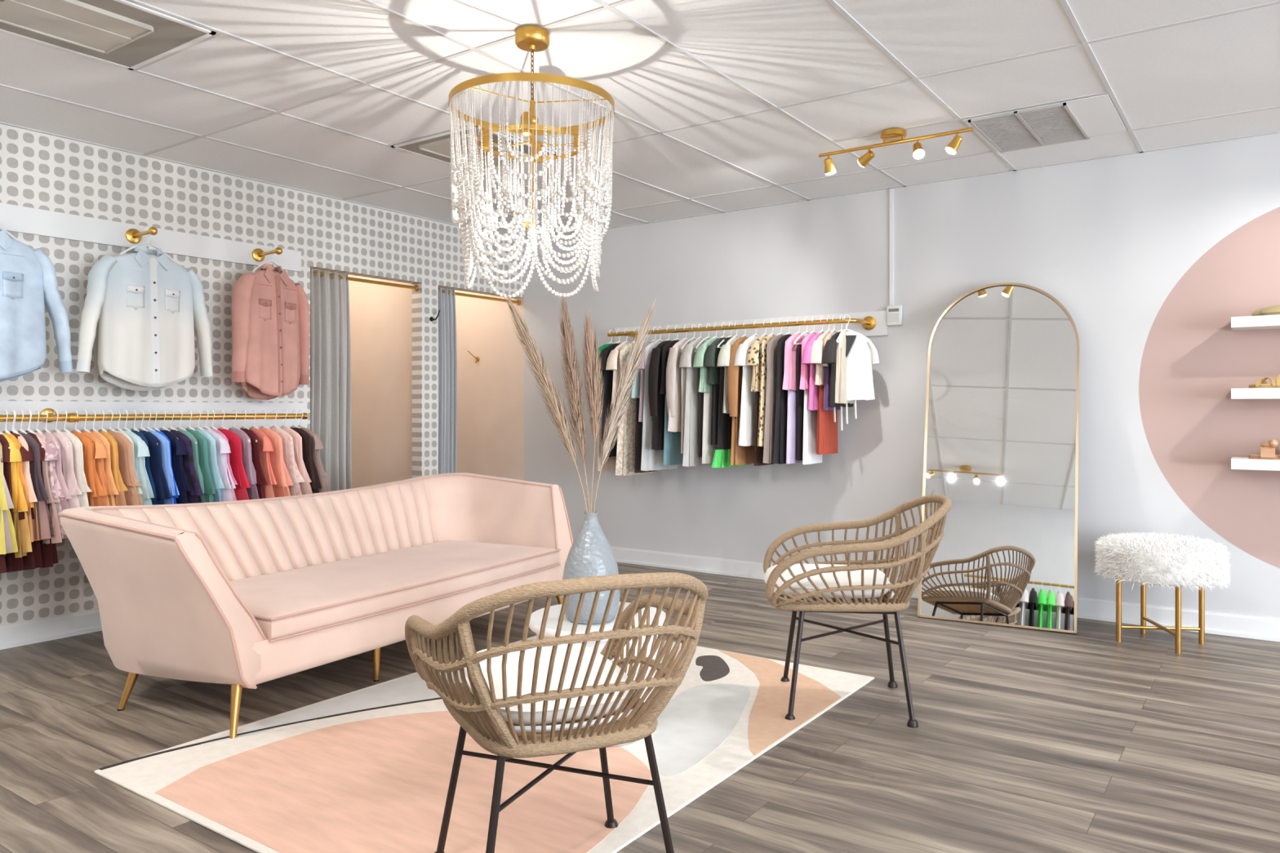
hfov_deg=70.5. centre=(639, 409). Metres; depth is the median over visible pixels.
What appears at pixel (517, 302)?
curtain rod
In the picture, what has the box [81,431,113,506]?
dress
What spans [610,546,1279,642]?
baseboard
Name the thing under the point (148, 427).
clothes hanger
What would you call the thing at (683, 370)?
trousers
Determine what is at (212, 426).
clothes hanger
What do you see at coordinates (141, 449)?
dress
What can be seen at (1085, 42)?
grid
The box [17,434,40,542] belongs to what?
dress
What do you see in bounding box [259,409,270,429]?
clothes hanger
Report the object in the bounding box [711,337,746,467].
dress
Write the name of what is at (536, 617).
table
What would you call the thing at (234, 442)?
dress
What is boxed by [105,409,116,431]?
clothes hanger
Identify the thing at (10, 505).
dress
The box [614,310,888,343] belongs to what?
board
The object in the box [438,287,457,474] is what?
curtain
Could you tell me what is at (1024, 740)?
floor
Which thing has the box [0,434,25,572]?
dress
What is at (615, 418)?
stem
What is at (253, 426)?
clothes hanger
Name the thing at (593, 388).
stem
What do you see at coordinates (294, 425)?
clothes hanger
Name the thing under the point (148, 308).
shirt
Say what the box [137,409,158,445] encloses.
clothes hanger
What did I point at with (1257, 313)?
shoe
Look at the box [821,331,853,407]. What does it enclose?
blouse
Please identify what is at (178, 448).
dress
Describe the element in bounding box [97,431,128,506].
dress
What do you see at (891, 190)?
cable cover
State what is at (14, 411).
clothes hanger
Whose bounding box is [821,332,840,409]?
outfit
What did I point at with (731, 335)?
clothes hanger
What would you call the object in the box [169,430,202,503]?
dress
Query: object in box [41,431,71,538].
dress
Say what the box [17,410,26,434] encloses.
clothes hanger
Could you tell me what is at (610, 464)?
outfit
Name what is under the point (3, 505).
dress
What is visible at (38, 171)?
wall
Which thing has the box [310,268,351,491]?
curtain
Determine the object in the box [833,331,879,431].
shirt
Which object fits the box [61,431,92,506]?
dress
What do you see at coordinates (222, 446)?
dress
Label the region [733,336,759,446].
dress
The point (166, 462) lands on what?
dress
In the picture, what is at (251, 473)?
dress
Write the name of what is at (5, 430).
clothes hanger
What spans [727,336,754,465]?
dress
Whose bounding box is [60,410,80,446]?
clothes hanger
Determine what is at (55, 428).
clothes hanger
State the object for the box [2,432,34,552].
dress
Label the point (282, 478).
dress
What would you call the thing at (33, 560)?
dress
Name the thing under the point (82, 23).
air vent
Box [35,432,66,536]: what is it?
dress
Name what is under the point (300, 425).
clothes hanger
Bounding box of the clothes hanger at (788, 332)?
[785,318,791,334]
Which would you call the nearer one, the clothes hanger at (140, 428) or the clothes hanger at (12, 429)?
the clothes hanger at (12, 429)
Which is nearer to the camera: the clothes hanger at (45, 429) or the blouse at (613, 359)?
the clothes hanger at (45, 429)
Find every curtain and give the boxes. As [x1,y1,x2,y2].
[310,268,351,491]
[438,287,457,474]
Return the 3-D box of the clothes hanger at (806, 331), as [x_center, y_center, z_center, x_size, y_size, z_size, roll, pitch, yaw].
[1.006,-0.469,5.466,0.012,0.171,0.289,0,0,41]
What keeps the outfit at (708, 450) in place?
hanging from the clothes hanger
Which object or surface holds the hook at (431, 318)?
attached to the wall at (38, 171)
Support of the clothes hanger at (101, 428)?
hanging from the rail at (71, 417)
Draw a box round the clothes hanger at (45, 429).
[41,410,58,448]
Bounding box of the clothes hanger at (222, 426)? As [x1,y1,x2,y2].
[217,409,227,430]
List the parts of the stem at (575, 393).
stem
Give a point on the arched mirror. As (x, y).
(1002, 439)
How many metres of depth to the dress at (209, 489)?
4.54 m
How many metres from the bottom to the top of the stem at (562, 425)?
1.084 m
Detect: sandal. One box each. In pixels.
[1248,373,1279,387]
[1248,439,1279,459]
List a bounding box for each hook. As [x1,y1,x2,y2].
[124,226,157,243]
[252,247,282,262]
[429,310,439,321]
[467,350,479,363]
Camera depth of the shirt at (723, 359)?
5.61 m
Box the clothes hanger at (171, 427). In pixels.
[167,409,177,431]
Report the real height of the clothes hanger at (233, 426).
0.171 m
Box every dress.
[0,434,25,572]
[0,443,17,554]
[0,444,13,552]
[0,458,6,573]
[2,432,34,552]
[2,434,28,558]
[10,432,43,569]
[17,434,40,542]
[18,432,53,539]
[26,432,58,568]
[34,433,62,544]
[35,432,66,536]
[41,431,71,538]
[50,431,82,508]
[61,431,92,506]
[70,431,104,506]
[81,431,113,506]
[89,431,119,506]
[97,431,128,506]
[106,431,142,505]
[116,431,145,505]
[124,431,154,505]
[130,430,157,505]
[138,430,171,504]
[147,430,179,504]
[155,430,178,504]
[160,430,190,503]
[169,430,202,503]
[177,429,205,502]
[185,429,215,502]
[195,429,224,502]
[204,429,235,502]
[212,429,237,501]
[217,428,250,500]
[228,428,262,499]
[240,428,266,498]
[248,428,276,498]
[257,427,293,497]
[269,427,304,496]
[280,427,312,494]
[290,427,321,493]
[300,427,330,493]
[615,342,654,475]
[640,341,677,471]
[648,340,669,450]
[679,338,711,466]
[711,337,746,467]
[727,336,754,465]
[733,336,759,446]
[757,335,774,447]
[763,334,782,463]
[773,334,791,464]
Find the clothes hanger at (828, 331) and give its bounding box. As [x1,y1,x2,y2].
[823,315,831,333]
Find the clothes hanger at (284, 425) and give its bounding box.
[279,409,290,428]
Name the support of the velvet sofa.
on the floor
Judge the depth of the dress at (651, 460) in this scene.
5.97 m
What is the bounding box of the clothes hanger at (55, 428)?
[51,410,71,448]
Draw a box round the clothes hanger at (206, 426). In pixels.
[202,409,212,430]
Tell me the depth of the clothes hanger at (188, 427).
4.63 m
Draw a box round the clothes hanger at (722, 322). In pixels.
[719,322,725,337]
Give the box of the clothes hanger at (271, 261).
[251,245,290,278]
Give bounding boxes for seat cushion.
[229,540,559,639]
[463,643,632,732]
[764,564,894,598]
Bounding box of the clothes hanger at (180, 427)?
[175,409,196,444]
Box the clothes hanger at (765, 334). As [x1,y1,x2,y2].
[760,320,768,336]
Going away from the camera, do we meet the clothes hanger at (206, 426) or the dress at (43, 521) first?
the dress at (43, 521)
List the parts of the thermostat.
plate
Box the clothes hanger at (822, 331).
[817,316,824,333]
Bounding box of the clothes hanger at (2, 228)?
[0,226,19,241]
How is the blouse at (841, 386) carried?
hanging from the clothes hanger at (840, 335)
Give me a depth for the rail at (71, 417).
4.42 m
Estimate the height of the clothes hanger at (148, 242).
0.171 m
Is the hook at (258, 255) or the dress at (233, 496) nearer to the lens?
the dress at (233, 496)
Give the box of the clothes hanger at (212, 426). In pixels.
[209,409,217,430]
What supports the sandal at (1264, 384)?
on the floating shelf at (1251, 393)
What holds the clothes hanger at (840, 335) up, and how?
hanging from the rail at (868, 322)
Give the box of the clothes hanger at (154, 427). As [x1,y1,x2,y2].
[152,409,159,431]
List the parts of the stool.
leg, leg, seat, leg, leg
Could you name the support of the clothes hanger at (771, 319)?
hanging from the rail at (868, 322)
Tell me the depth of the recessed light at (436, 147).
4.54 m
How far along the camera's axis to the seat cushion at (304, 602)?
3.81 m
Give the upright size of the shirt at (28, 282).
0.703 m
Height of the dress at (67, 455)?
0.446 m
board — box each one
[0,202,301,271]
[0,400,306,432]
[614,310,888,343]
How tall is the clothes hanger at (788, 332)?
0.171 m
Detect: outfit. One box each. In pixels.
[595,343,616,471]
[624,342,658,473]
[659,340,683,465]
[693,337,716,463]
[702,337,724,444]
[745,335,773,466]
[782,333,804,463]
[799,333,822,464]
[810,332,838,454]
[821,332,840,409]
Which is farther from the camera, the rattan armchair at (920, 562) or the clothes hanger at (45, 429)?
the clothes hanger at (45, 429)
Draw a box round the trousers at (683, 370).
[680,348,686,453]
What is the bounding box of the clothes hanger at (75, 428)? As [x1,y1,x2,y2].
[70,409,81,432]
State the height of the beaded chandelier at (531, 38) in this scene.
0.909 m
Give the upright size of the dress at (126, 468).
0.408 m
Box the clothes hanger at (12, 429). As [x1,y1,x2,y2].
[8,410,18,434]
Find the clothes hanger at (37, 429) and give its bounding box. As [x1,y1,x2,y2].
[33,410,42,433]
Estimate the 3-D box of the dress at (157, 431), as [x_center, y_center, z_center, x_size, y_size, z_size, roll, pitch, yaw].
[-2.403,0.366,4.508,0.465,0.522,0.105,0,0,39]
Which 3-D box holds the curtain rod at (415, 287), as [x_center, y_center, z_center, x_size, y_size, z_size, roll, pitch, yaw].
[-1.804,-0.840,5.930,0.044,0.044,0.882,0,0,35]
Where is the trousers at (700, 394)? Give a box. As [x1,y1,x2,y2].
[697,367,703,457]
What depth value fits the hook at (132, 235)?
4.63 m
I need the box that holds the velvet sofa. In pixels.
[57,472,573,738]
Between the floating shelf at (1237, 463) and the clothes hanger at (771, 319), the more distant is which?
the clothes hanger at (771, 319)
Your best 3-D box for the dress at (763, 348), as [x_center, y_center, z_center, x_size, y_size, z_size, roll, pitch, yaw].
[0.804,-0.112,5.598,0.075,0.685,0.369,0,0,33]
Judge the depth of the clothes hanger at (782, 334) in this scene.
5.56 m
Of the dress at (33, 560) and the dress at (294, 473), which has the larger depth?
the dress at (294, 473)
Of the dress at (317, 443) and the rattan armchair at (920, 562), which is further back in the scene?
the dress at (317, 443)
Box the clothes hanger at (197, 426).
[193,409,214,442]
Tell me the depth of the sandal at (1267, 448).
4.21 m
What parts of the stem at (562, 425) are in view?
stem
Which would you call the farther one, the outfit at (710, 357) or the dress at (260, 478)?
the outfit at (710, 357)
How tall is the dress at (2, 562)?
0.593 m
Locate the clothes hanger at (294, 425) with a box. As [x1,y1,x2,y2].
[288,409,300,428]
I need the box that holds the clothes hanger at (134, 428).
[129,409,139,431]
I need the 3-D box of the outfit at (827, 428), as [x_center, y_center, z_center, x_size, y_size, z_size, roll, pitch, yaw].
[1.121,-0.094,5.385,0.092,0.720,0.407,0,0,37]
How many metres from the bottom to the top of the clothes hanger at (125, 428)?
0.171 m
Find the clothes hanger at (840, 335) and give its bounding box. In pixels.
[835,315,848,342]
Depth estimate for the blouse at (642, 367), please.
5.97 m
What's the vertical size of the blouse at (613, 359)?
0.424 m
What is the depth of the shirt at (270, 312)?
5.07 m
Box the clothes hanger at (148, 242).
[120,226,175,262]
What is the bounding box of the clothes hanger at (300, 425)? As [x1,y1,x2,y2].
[294,409,306,428]
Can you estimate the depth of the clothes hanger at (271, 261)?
5.11 m
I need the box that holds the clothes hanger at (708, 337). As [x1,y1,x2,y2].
[695,323,711,348]
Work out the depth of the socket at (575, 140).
3.16 m
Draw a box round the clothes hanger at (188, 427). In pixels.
[184,409,195,431]
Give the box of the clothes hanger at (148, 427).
[145,409,155,431]
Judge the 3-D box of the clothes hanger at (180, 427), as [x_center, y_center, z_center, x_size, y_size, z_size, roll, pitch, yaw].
[-2.337,0.090,4.599,0.289,0.171,0.012,0,0,33]
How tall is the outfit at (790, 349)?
0.780 m
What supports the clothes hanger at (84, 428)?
hanging from the rail at (71, 417)
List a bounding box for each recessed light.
[0,0,216,70]
[391,125,557,171]
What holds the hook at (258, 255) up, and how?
attached to the board at (13, 218)
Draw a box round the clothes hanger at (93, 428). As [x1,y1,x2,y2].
[88,409,98,432]
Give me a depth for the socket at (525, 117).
2.99 m
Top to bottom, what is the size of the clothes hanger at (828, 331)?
0.171 m
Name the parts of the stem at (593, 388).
stem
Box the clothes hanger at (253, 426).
[248,409,258,429]
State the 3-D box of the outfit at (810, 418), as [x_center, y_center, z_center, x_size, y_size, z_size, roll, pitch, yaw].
[1.042,-0.064,5.449,0.069,0.780,0.339,0,0,29]
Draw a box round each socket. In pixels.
[479,127,491,150]
[520,111,532,136]
[533,141,542,163]
[573,127,585,150]
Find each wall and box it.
[0,124,524,626]
[524,133,1279,619]
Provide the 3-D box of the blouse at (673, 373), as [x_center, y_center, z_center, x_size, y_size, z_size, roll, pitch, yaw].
[0.297,-0.151,5.961,0.083,0.605,0.393,0,0,35]
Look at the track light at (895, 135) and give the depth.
4.28 m
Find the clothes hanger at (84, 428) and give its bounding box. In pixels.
[80,410,90,432]
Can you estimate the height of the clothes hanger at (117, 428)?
0.171 m
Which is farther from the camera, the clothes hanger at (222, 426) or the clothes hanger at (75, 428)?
the clothes hanger at (222, 426)
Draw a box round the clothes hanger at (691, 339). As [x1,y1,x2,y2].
[680,324,696,349]
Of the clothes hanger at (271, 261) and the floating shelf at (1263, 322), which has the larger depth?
the clothes hanger at (271, 261)
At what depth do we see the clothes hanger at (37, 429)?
4.06 m
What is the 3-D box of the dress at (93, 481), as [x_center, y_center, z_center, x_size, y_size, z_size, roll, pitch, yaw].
[-2.612,0.338,4.208,0.496,0.466,0.099,0,0,36]
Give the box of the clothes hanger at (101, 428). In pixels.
[97,410,107,432]
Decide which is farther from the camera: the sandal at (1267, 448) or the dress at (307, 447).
the dress at (307, 447)
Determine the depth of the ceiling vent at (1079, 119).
4.18 m
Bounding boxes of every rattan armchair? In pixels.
[404,572,708,852]
[763,494,951,728]
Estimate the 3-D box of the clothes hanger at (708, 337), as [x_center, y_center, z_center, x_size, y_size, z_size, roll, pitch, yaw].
[0.443,-0.469,5.861,0.013,0.171,0.289,0,0,37]
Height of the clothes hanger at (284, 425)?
0.171 m
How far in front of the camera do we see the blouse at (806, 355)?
5.29 m
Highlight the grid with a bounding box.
[0,0,1279,240]
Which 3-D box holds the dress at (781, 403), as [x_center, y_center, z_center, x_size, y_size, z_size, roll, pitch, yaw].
[0.904,-0.061,5.541,0.076,0.785,0.373,0,0,33]
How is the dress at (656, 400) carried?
hanging from the clothes hanger
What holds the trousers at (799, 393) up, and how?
hanging from the clothes hanger at (806, 331)
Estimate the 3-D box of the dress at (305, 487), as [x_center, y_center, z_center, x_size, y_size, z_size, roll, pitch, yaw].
[-1.979,0.348,5.093,0.483,0.485,0.106,0,0,34]
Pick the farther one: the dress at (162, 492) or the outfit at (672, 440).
the outfit at (672, 440)
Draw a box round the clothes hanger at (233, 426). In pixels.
[227,409,250,442]
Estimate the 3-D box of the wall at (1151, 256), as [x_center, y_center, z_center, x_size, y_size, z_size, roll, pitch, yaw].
[3.457,-0.110,4.114,10.600,2.440,0.100,0,0,35]
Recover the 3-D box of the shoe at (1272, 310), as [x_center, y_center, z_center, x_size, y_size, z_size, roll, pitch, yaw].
[3.011,-0.463,4.176,0.250,0.055,0.089,0,0,29]
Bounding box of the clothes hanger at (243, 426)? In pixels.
[240,409,257,442]
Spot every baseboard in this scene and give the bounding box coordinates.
[0,609,102,649]
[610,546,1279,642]
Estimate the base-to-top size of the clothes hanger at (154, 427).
0.171 m
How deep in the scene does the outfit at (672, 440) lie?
5.91 m
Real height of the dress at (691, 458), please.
0.825 m
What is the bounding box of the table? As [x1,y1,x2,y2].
[528,601,666,746]
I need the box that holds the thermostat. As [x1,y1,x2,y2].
[886,305,902,325]
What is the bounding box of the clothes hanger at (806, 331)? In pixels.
[793,317,808,344]
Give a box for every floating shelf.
[1231,314,1279,330]
[1231,387,1279,399]
[1231,457,1279,471]
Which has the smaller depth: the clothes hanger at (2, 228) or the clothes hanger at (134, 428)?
the clothes hanger at (2, 228)
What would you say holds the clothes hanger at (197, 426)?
hanging from the rail at (71, 417)
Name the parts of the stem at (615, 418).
stem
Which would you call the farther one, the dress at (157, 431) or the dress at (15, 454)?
the dress at (157, 431)
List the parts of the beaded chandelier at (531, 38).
chain, spider frame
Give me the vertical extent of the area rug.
0.010 m
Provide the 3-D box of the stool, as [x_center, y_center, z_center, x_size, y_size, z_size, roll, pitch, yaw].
[2.470,0.852,4.300,0.571,0.515,0.572,0,0,35]
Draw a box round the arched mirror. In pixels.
[917,282,1079,633]
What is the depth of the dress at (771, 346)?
5.45 m
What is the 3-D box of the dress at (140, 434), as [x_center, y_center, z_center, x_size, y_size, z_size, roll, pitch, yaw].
[-2.449,0.365,4.419,0.472,0.521,0.099,0,0,39]
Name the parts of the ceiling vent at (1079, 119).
panel, frame, panel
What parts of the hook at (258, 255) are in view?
arm, knob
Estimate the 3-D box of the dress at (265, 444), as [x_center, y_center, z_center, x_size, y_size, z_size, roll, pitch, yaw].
[-2.100,0.344,4.952,0.450,0.478,0.103,0,0,40]
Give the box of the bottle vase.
[561,511,620,624]
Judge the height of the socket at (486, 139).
0.075 m
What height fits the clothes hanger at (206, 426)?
0.171 m
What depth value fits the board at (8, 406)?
4.71 m
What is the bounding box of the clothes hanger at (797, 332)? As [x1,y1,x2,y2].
[793,317,801,334]
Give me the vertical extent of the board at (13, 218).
0.122 m
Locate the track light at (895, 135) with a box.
[818,127,973,175]
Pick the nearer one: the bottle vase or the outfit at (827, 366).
the bottle vase
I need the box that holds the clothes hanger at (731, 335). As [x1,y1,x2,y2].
[716,322,733,347]
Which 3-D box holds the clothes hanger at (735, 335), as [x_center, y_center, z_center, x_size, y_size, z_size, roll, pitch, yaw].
[0.611,-0.469,5.743,0.012,0.171,0.289,0,0,32]
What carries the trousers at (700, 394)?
hanging from the clothes hanger at (708, 337)
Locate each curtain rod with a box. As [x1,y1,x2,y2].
[312,271,418,291]
[438,289,520,305]
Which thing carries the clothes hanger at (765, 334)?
hanging from the rail at (868, 322)
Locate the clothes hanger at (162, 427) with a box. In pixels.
[158,409,169,431]
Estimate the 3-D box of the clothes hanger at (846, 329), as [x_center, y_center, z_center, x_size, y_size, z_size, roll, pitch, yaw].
[1.210,-0.469,5.308,0.289,0.171,0.013,0,0,11]
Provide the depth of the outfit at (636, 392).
6.04 m
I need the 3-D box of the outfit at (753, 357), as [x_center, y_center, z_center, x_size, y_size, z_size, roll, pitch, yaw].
[0.779,-0.054,5.626,0.092,0.800,0.407,0,0,34]
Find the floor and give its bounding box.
[0,562,1279,852]
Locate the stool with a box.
[1093,531,1231,653]
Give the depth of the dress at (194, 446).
4.52 m
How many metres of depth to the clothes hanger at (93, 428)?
4.25 m
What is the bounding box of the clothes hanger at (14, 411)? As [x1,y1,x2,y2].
[11,410,25,448]
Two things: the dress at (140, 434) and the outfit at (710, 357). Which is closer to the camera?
the dress at (140, 434)
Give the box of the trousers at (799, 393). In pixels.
[795,344,804,460]
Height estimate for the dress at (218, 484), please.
0.478 m
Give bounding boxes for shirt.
[0,227,72,382]
[75,245,213,391]
[231,263,310,399]
[597,342,619,457]
[716,337,738,413]
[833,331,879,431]
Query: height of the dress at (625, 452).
0.905 m
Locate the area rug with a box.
[93,635,874,852]
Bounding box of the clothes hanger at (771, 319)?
[761,319,775,345]
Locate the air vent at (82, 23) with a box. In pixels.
[0,0,153,53]
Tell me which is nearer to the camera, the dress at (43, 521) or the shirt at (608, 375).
the dress at (43, 521)
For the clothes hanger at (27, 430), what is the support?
hanging from the rail at (71, 417)
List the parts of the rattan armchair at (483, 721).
leg, post, leg, seat, seat frame, leg, leg, post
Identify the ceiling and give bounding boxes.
[0,0,1279,239]
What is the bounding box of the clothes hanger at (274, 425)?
[270,409,279,428]
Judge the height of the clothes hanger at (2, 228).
0.171 m
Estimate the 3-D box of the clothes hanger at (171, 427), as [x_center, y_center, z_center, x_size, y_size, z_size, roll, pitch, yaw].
[-2.363,0.090,4.562,0.289,0.171,0.012,0,0,30]
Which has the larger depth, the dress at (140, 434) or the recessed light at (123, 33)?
the dress at (140, 434)
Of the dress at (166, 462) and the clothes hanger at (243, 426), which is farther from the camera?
the clothes hanger at (243, 426)
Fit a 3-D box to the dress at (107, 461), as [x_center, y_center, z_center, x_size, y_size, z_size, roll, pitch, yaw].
[-2.570,0.336,4.284,0.468,0.462,0.108,0,0,38]
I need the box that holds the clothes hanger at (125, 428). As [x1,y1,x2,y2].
[122,409,131,431]
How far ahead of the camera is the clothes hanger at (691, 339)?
5.88 m
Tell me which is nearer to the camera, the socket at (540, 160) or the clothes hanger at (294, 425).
the socket at (540, 160)
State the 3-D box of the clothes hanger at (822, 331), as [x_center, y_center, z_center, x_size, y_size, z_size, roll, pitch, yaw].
[1.088,-0.469,5.409,0.013,0.171,0.289,0,0,36]
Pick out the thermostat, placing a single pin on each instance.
(894, 313)
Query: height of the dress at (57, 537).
0.489 m
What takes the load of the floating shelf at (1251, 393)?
attached to the wall at (1151, 256)
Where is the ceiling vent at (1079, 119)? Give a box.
[962,93,1127,152]
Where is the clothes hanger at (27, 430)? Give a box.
[26,410,43,447]
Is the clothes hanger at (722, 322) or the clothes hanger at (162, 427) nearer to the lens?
the clothes hanger at (162, 427)
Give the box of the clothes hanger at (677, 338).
[672,325,680,340]
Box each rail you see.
[0,408,307,422]
[607,315,875,338]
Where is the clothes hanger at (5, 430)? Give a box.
[1,410,10,434]
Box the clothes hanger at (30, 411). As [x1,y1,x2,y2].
[25,411,35,433]
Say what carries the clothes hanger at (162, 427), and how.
hanging from the rail at (71, 417)
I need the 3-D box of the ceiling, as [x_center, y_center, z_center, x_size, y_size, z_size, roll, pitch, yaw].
[1.122,-1.369,1.916,11.900,0.086,6.420,0,0,35]
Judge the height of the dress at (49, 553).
0.592 m
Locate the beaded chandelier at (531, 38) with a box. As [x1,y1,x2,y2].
[448,25,614,297]
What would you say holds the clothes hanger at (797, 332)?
hanging from the rail at (868, 322)
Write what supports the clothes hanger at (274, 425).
hanging from the rail at (71, 417)
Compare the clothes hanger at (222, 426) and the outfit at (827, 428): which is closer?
the clothes hanger at (222, 426)
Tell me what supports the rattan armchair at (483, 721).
on the area rug
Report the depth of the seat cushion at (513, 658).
2.04 m
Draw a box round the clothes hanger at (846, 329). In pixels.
[840,314,853,331]
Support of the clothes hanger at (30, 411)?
hanging from the rail at (71, 417)
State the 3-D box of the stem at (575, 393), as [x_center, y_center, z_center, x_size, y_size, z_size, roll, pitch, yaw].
[-0.224,0.140,3.020,0.091,1.079,0.101,0,0,21]
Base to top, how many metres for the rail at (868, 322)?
0.084 m
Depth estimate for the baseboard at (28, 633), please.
4.35 m
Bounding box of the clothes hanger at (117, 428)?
[114,410,124,431]
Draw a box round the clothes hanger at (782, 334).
[776,319,783,335]
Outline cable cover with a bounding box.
[889,188,893,306]
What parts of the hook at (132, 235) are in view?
arm, knob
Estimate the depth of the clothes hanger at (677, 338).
6.00 m
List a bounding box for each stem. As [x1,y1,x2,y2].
[504,290,587,512]
[557,293,590,512]
[580,309,604,512]
[593,298,656,512]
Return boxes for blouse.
[605,342,628,404]
[635,341,653,422]
[666,339,691,432]
[801,332,822,410]
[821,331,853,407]
[835,331,853,404]
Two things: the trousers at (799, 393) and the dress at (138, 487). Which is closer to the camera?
the dress at (138, 487)
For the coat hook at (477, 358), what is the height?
0.103 m
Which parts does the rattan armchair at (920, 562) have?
leg, leg, seat, seat frame, frame, leg, post, leg, post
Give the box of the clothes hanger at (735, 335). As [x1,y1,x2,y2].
[733,321,739,337]

